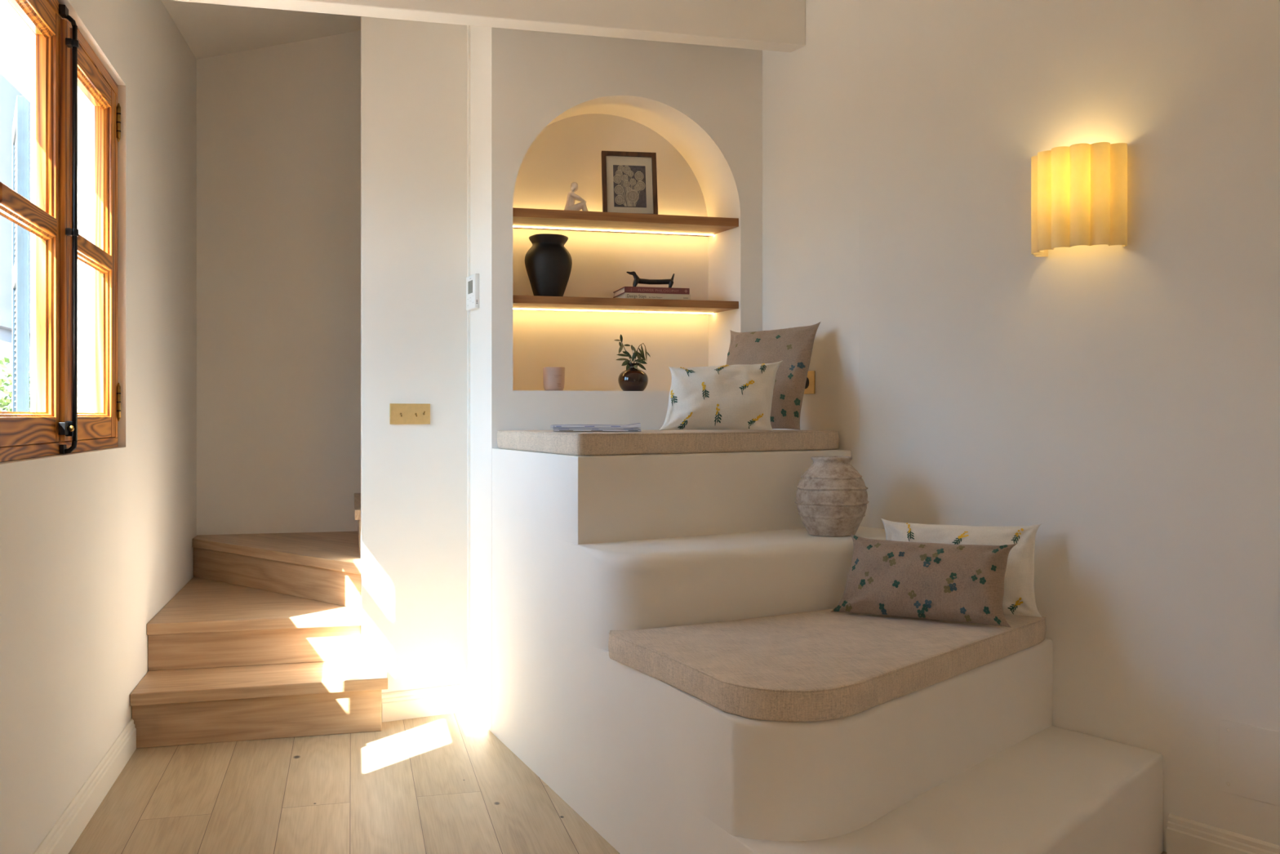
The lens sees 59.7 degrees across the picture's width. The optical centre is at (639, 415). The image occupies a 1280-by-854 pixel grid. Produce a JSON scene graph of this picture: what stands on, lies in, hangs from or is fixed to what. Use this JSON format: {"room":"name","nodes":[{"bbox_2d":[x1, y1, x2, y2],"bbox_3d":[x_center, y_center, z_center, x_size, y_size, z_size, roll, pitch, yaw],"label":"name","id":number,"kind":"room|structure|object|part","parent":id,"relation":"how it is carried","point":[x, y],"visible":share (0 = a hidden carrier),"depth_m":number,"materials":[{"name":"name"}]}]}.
{"room":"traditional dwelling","nodes":[
{"label":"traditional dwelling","id":0,"kind":"room"},
{"bbox_2d":[0,0,196,853],"bbox_3d":[-1.214,-0.450,1.339,0.270,3.300,8.400,0,0,-15],"label":"wall","id":1,"kind":"structure","parent":0,"point":[95,544],"depth_m":3.52,"materials":[{"name":"paint"}]},
{"bbox_2d":[12,95,29,412],"bbox_3d":[-2.066,-0.475,3.721,0.035,1.070,0.470,0,0,-31],"label":"shutter","id":2,"kind":"object","parent":1,"relation":"attached to","point":[20,126],"visible":0.72,"depth_m":3.52,"materials":[{"name":"white"}]},
{"bbox_2d":[0,0,120,462],"bbox_3d":[-1.524,-0.484,2.949,0.102,1.166,1.339,0,0,-15],"label":"window","id":3,"kind":"structure","parent":1,"relation":"in","point":[65,60],"depth_m":2.89,"materials":[{"name":"brown wood"}]},
{"bbox_3d":[-1.454,-0.481,2.614,0.048,1.095,0.470,0,0,-15],"label":"casement rail","id":4,"kind":"part","parent":3,"relation":"part of","materials":[{"name":"brown wood"}]},
{"bbox_3d":[-1.476,0.032,2.861,0.019,0.032,0.034,0,0,-15],"label":"bolt handle","id":5,"kind":"part","parent":3,"relation":"part of","materials":[{"name":"black metal"}]},
{"bbox_3d":[-1.480,-0.473,2.897,0.036,1.144,0.014,0,0,-25],"label":"bolt rod","id":6,"kind":"part","parent":3,"relation":"part of","materials":[{"name":"black metal"}]},
{"bbox_3d":[-1.464,0.032,2.875,0.013,0.017,0.017,0,0,-15],"label":"bolt knob","id":7,"kind":"part","parent":3,"relation":"part of","materials":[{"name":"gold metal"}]},
{"bbox_3d":[-1.618,-0.481,3.248,0.048,1.095,0.520,0,0,-15],"label":"casement rail","id":8,"kind":"part","parent":3,"relation":"part of","materials":[{"name":"brown wood"}]},
{"bbox_2d":[32,718,136,853],"bbox_3d":[-0.849,1.050,0.499,0.016,0.100,6.592,0,0,-15],"label":"baseboard","id":9,"kind":"structure","parent":1,"relation":"attached to","point":[64,833],"depth_m":3.05,"materials":[{"name":"beige wood"}]},
{"bbox_2d":[160,0,360,59],"bbox_3d":[-1.038,-1.984,4.609,2.100,1.050,2.155,0,0,-15],"label":"ceiling","id":10,"kind":"structure","parent":0,"point":[209,30],"depth_m":4.97,"materials":[{"name":"paint"}]},
{"bbox_2d":[196,30,360,535],"bbox_3d":[-1.113,-0.600,4.902,2.100,3.600,1.450,0,0,-15],"label":"wall","id":11,"kind":"structure","parent":0,"point":[278,126],"depth_m":5.35,"materials":[{"name":"paint"}]},
{"bbox_2d":[360,16,466,693],"bbox_3d":[-0.870,-0.450,4.276,0.383,3.300,0.485,0,0,-15],"label":"wall","id":12,"kind":"structure","parent":0,"point":[414,73],"depth_m":4.09,"materials":[{"name":"paint"}]},
{"bbox_2d":[389,403,430,424],"bbox_3d":[-0.835,-0.008,4.066,0.150,0.075,0.018,0,0,-28],"label":"light switch","id":13,"kind":"object","parent":12,"relation":"attached to","point":[399,413],"visible":1,"depth_m":4.07,"materials":[{"name":"gold metal"}]},
{"bbox_2d":[466,25,762,732],"bbox_3d":[-0.048,-0.450,4.216,1.180,3.300,0.412,0,0,-15],"label":"wall","id":14,"kind":"structure","parent":0,"point":[543,108],"depth_m":4.12,"materials":[{"name":"paint"}]},
{"bbox_2d":[382,683,467,722],"bbox_3d":[-0.787,1.050,4.093,0.324,0.100,0.016,0,0,-28],"label":"baseboard","id":15,"kind":"structure","parent":14,"relation":"attached to","point":[437,700],"depth_m":4.08,"materials":[{"name":"beige wood"}]},
{"bbox_2d":[466,273,479,311],"bbox_3d":[-0.610,-0.451,4.073,0.019,0.124,0.120,0,0,-24],"label":"thermostat","id":16,"kind":"object","parent":14,"relation":"attached to","point":[473,281],"visible":1,"depth_m":4.04,"materials":[{"name":"white plastic"}]},
{"bbox_2d":[542,366,564,390],"bbox_3d":[-0.310,-0.133,4.015,0.079,0.085,0.079,0,0,-15],"label":"candle","id":17,"kind":"object","parent":14,"relation":"on","point":[553,377],"visible":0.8,"depth_m":3.98,"materials":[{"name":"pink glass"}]},
{"bbox_2d":[512,207,738,236],"bbox_3d":[-0.091,-0.715,4.134,0.878,0.037,0.248,0,0,-15],"label":"niche shelf","id":18,"kind":"object","parent":14,"relation":"attached to","point":[522,218],"visible":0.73,"depth_m":4.07,"materials":[{"name":"brown wood"}]},
{"bbox_2d":[564,182,587,211],"bbox_3d":[-0.227,-0.794,4.104,0.108,0.131,0.059,0,0,-15],"label":"figurine","id":19,"kind":"object","parent":18,"relation":"on","point":[571,197],"visible":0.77,"depth_m":4.08,"materials":[{"name":"white ceramic"}]},
{"bbox_2d":[600,151,657,214],"bbox_3d":[-0.039,-0.856,4.141,0.205,0.256,0.066,0,0,-9],"label":"picture frame","id":20,"kind":"object","parent":18,"relation":"on","point":[628,179],"visible":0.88,"depth_m":4.14,"materials":[{"name":"brown wood"}]},
{"bbox_2d":[613,164,646,207],"bbox_3d":[-0.038,-0.852,4.138,0.122,0.162,0.032,0,0,-9],"label":"print","id":21,"kind":"object","parent":20,"relation":"attached to","point":[629,181],"depth_m":4.14,"materials":[{"name":"grey paper"}]},
{"bbox_2d":[512,295,738,314],"bbox_3d":[-0.091,-0.409,4.134,0.878,0.030,0.248,0,0,-15],"label":"niche shelf","id":22,"kind":"object","parent":14,"relation":"attached to","point":[519,302],"visible":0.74,"depth_m":4.07,"materials":[{"name":"brown wood"}]},
{"bbox_2d":[524,233,572,296],"bbox_3d":[-0.333,-0.538,4.050,0.172,0.225,0.164,0,0,-15],"label":"vase","id":23,"kind":"object","parent":22,"relation":"on","point":[548,263],"visible":0.81,"depth_m":3.99,"materials":[{"name":"black ceramic"}]},
{"bbox_2d":[614,292,690,299],"bbox_3d":[0.043,-0.436,4.172,0.246,0.024,0.191,0,0,-14],"label":"book","id":24,"kind":"object","parent":22,"relation":"on","point":[632,295],"visible":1,"depth_m":4.08,"materials":[{"name":"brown paper"}]},
{"bbox_2d":[613,286,689,297],"bbox_3d":[0.041,-0.460,4.175,0.246,0.022,0.191,0,0,-14],"label":"book","id":25,"kind":"object","parent":24,"relation":"on","point":[625,289],"visible":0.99,"depth_m":4.09,"materials":[{"name":"red paper"}]},
{"bbox_2d":[626,271,674,287],"bbox_3d":[0.039,-0.501,4.109,0.183,0.059,0.029,0,0,-15],"label":"dog figurine","id":26,"kind":"object","parent":25,"relation":"on","point":[637,280],"visible":1,"depth_m":4.10,"materials":[{"name":"black metal"}]},
{"bbox_2d":[614,333,650,391],"bbox_3d":[-0.025,-0.195,4.089,0.110,0.208,0.110,0,0,24],"label":"bud vase","id":27,"kind":"object","parent":14,"relation":"on","point":[632,379],"visible":0.89,"depth_m":4.07,"materials":[{"name":"brown ceramic"}]},
{"bbox_3d":[-0.023,-0.233,4.092,0.107,0.107,0.018,0,0,-15],"label":"sprig stem","id":28,"kind":"part","parent":27,"relation":"part of","materials":[{"name":"green plant"}]},
{"bbox_2d":[68,711,1166,853],"bbox_3d":[0.955,1.150,1.900,6.000,0.100,8.400,0,0,-15],"label":"floor","id":29,"kind":"structure","parent":0,"point":[442,784],"depth_m":3.22,"materials":[{"name":"brown wood"}]},
{"bbox_2d":[129,493,387,747],"bbox_3d":[-1.394,0.738,4.583,1.004,0.725,1.643,0,0,-15],"label":"staircase","id":30,"kind":"structure","parent":29,"relation":"on","point":[263,641],"depth_m":4.05,"materials":[{"name":"brown wood"}]},
{"bbox_2d":[492,448,1163,853],"bbox_3d":[0.518,0.606,3.087,1.265,0.988,2.276,0,0,-23],"label":"bench","id":31,"kind":"object","parent":29,"relation":"on","point":[585,548],"visible":0.77,"depth_m":2.87,"materials":[{"name":"white paint"}]},
{"bbox_2d":[497,429,839,455],"bbox_3d":[0.127,0.080,3.618,1.084,0.063,0.811,0,0,-15],"label":"seat cushion","id":32,"kind":"object","parent":31,"relation":"on","point":[644,442],"visible":0.95,"depth_m":3.40,"materials":[{"name":"beige fabric"}]},
{"bbox_2d":[553,428,641,431],"bbox_3d":[-0.133,0.043,3.499,0.268,0.007,0.201,0,0,-2],"label":"magazine","id":33,"kind":"object","parent":32,"relation":"on","point":[638,429],"visible":0.74,"depth_m":3.40,"materials":[{"name":"paper"}]},
{"bbox_2d":[552,427,638,429],"bbox_3d":[-0.139,0.038,3.504,0.262,0.006,0.201,0,0,-2],"label":"magazine","id":34,"kind":"object","parent":33,"relation":"on","point":[553,428],"visible":0.79,"depth_m":3.41,"materials":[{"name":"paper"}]},
{"bbox_2d":[550,422,640,427],"bbox_3d":[-0.138,0.029,3.503,0.276,0.014,0.191,0,0,-1],"label":"magazine","id":35,"kind":"object","parent":34,"relation":"on","point":[638,424],"visible":1,"depth_m":3.41,"materials":[{"name":"paper"}]},
{"bbox_2d":[659,360,782,430],"bbox_3d":[0.258,-0.066,3.485,0.422,0.224,0.130,0,0,-15],"label":"throw pillow","id":36,"kind":"object","parent":32,"relation":"on","point":[739,396],"visible":1,"depth_m":3.44,"materials":[{"name":"white fabric"}]},
{"bbox_2d":[726,321,820,430],"bbox_3d":[0.412,-0.135,3.738,0.422,0.362,0.216,0,0,40],"label":"throw pillow","id":37,"kind":"object","parent":32,"relation":"on","point":[793,346],"visible":0.64,"depth_m":3.68,"materials":[{"name":"brown fabric"}]},
{"bbox_2d":[608,608,1046,721],"bbox_3d":[0.585,0.579,2.777,1.180,0.068,0.759,0,0,-28],"label":"seat cushion","id":38,"kind":"object","parent":31,"relation":"on","point":[820,664],"visible":0.85,"depth_m":2.59,"materials":[{"name":"beige fabric"}]},
{"bbox_2d":[831,533,1017,626],"bbox_3d":[0.755,0.436,3.001,0.487,0.211,0.129,0,0,29],"label":"throw pillow","id":39,"kind":"object","parent":38,"relation":"on","point":[962,583],"visible":1,"depth_m":2.95,"materials":[{"name":"brown fabric"}]},
{"bbox_2d":[880,518,1041,617],"bbox_3d":[0.875,0.416,3.086,0.453,0.252,0.095,0,0,27],"label":"throw pillow","id":40,"kind":"object","parent":38,"relation":"on","point":[1019,597],"visible":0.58,"depth_m":3.03,"materials":[{"name":"white fabric"}]},
{"bbox_2d":[795,456,869,537],"bbox_3d":[0.579,0.240,3.370,0.220,0.234,0.221,0,0,-15],"label":"clay jar","id":41,"kind":"object","parent":31,"relation":"on","point":[832,495],"visible":1,"depth_m":3.29,"materials":[{"name":"beige ceramic"}]},
{"bbox_2d":[762,0,1279,852],"bbox_3d":[2.636,-0.450,1.552,0.889,3.300,7.590,0,0,-34],"label":"wall","id":42,"kind":"structure","parent":0,"point":[1123,402],"depth_m":3.02,"materials":[{"name":"paint"}]},
{"bbox_2d":[169,0,805,52],"bbox_3d":[-0.519,-1.466,3.667,2.242,0.347,0.105,0,0,-15],"label":"beam","id":43,"kind":"structure","parent":42,"relation":"attached to","point":[775,25],"depth_m":3.74,"materials":[{"name":"paint"}]},
{"bbox_2d":[804,370,814,394],"bbox_3d":[0.579,-0.117,3.892,0.006,0.080,0.098,0,0,-28],"label":"socket plate","id":44,"kind":"object","parent":42,"relation":"attached to","point":[810,383],"visible":0.38,"depth_m":3.87,"materials":[{"name":"gold metal"}]},
{"bbox_2d":[804,377,808,388],"bbox_3d":[0.576,-0.117,3.890,0.001,0.043,0.043,0,0,-28],"label":"socket","id":45,"kind":"object","parent":44,"relation":"attached to","point":[806,386],"depth_m":3.88,"materials":[{"name":"black plastic"}]},
{"bbox_2d":[1031,142,1127,257],"bbox_3d":[1.140,-0.572,2.958,0.132,0.262,0.266,0,0,-37],"label":"wall lamp","id":46,"kind":"object","parent":42,"relation":"attached to","point":[1079,191],"visible":1,"depth_m":2.88,"materials":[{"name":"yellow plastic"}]},
{"bbox_2d":[1166,813,1279,853],"bbox_3d":[2.928,1.050,0.643,0.016,0.100,5.377,0,0,-37],"label":"baseboard","id":47,"kind":"structure","parent":42,"relation":"attached to","point":[1184,835],"depth_m":2.72,"materials":[{"name":"beige wood"}]},
{"bbox_2d":[1219,719,1279,806],"bbox_3d":[1.495,0.821,2.587,0.004,0.174,0.300,0,0,-37],"label":"access panel","id":48,"kind":"object","parent":42,"relation":"attached to","point":[1250,755],"visible":1,"depth_m":2.65,"materials":[{"name":"paint"}]},
{"label":"outside","id":49,"kind":"structure","parent":0,"visible":0},
{"bbox_3d":[-8.272,2.200,1.992,12.980,0.200,24.000,0,0,-15],"label":"ground","id":50,"kind":"structure","parent":49,"visible":0},
{"bbox_2d":[0,340,30,411],"bbox_3d":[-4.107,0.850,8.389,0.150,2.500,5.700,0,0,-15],"label":"building","id":51,"kind":"structure","parent":50,"relation":"on","point":[6,348],"depth_m":6.03,"materials":[{"name":"white"}]},
{"bbox_2d":[0,356,30,412],"bbox_3d":[-2.998,0.905,5.323,0.418,2.391,0.531,0,0,-15],"label":"bush","id":52,"kind":"object","parent":50,"relation":"on","point":[2,403],"visible":0.09,"depth_m":5.29,"materials":[{"name":"green plant"}]},
{"bbox_2d":[0,72,30,346],"bbox_3d":[-6.019,-0.500,9.392,3.050,5.200,8.000,0,0,-15],"label":"house","id":53,"kind":"structure","parent":50,"relation":"on","point":[8,92],"depth_m":6.70,"materials":[{"name":"white"}]}
]}

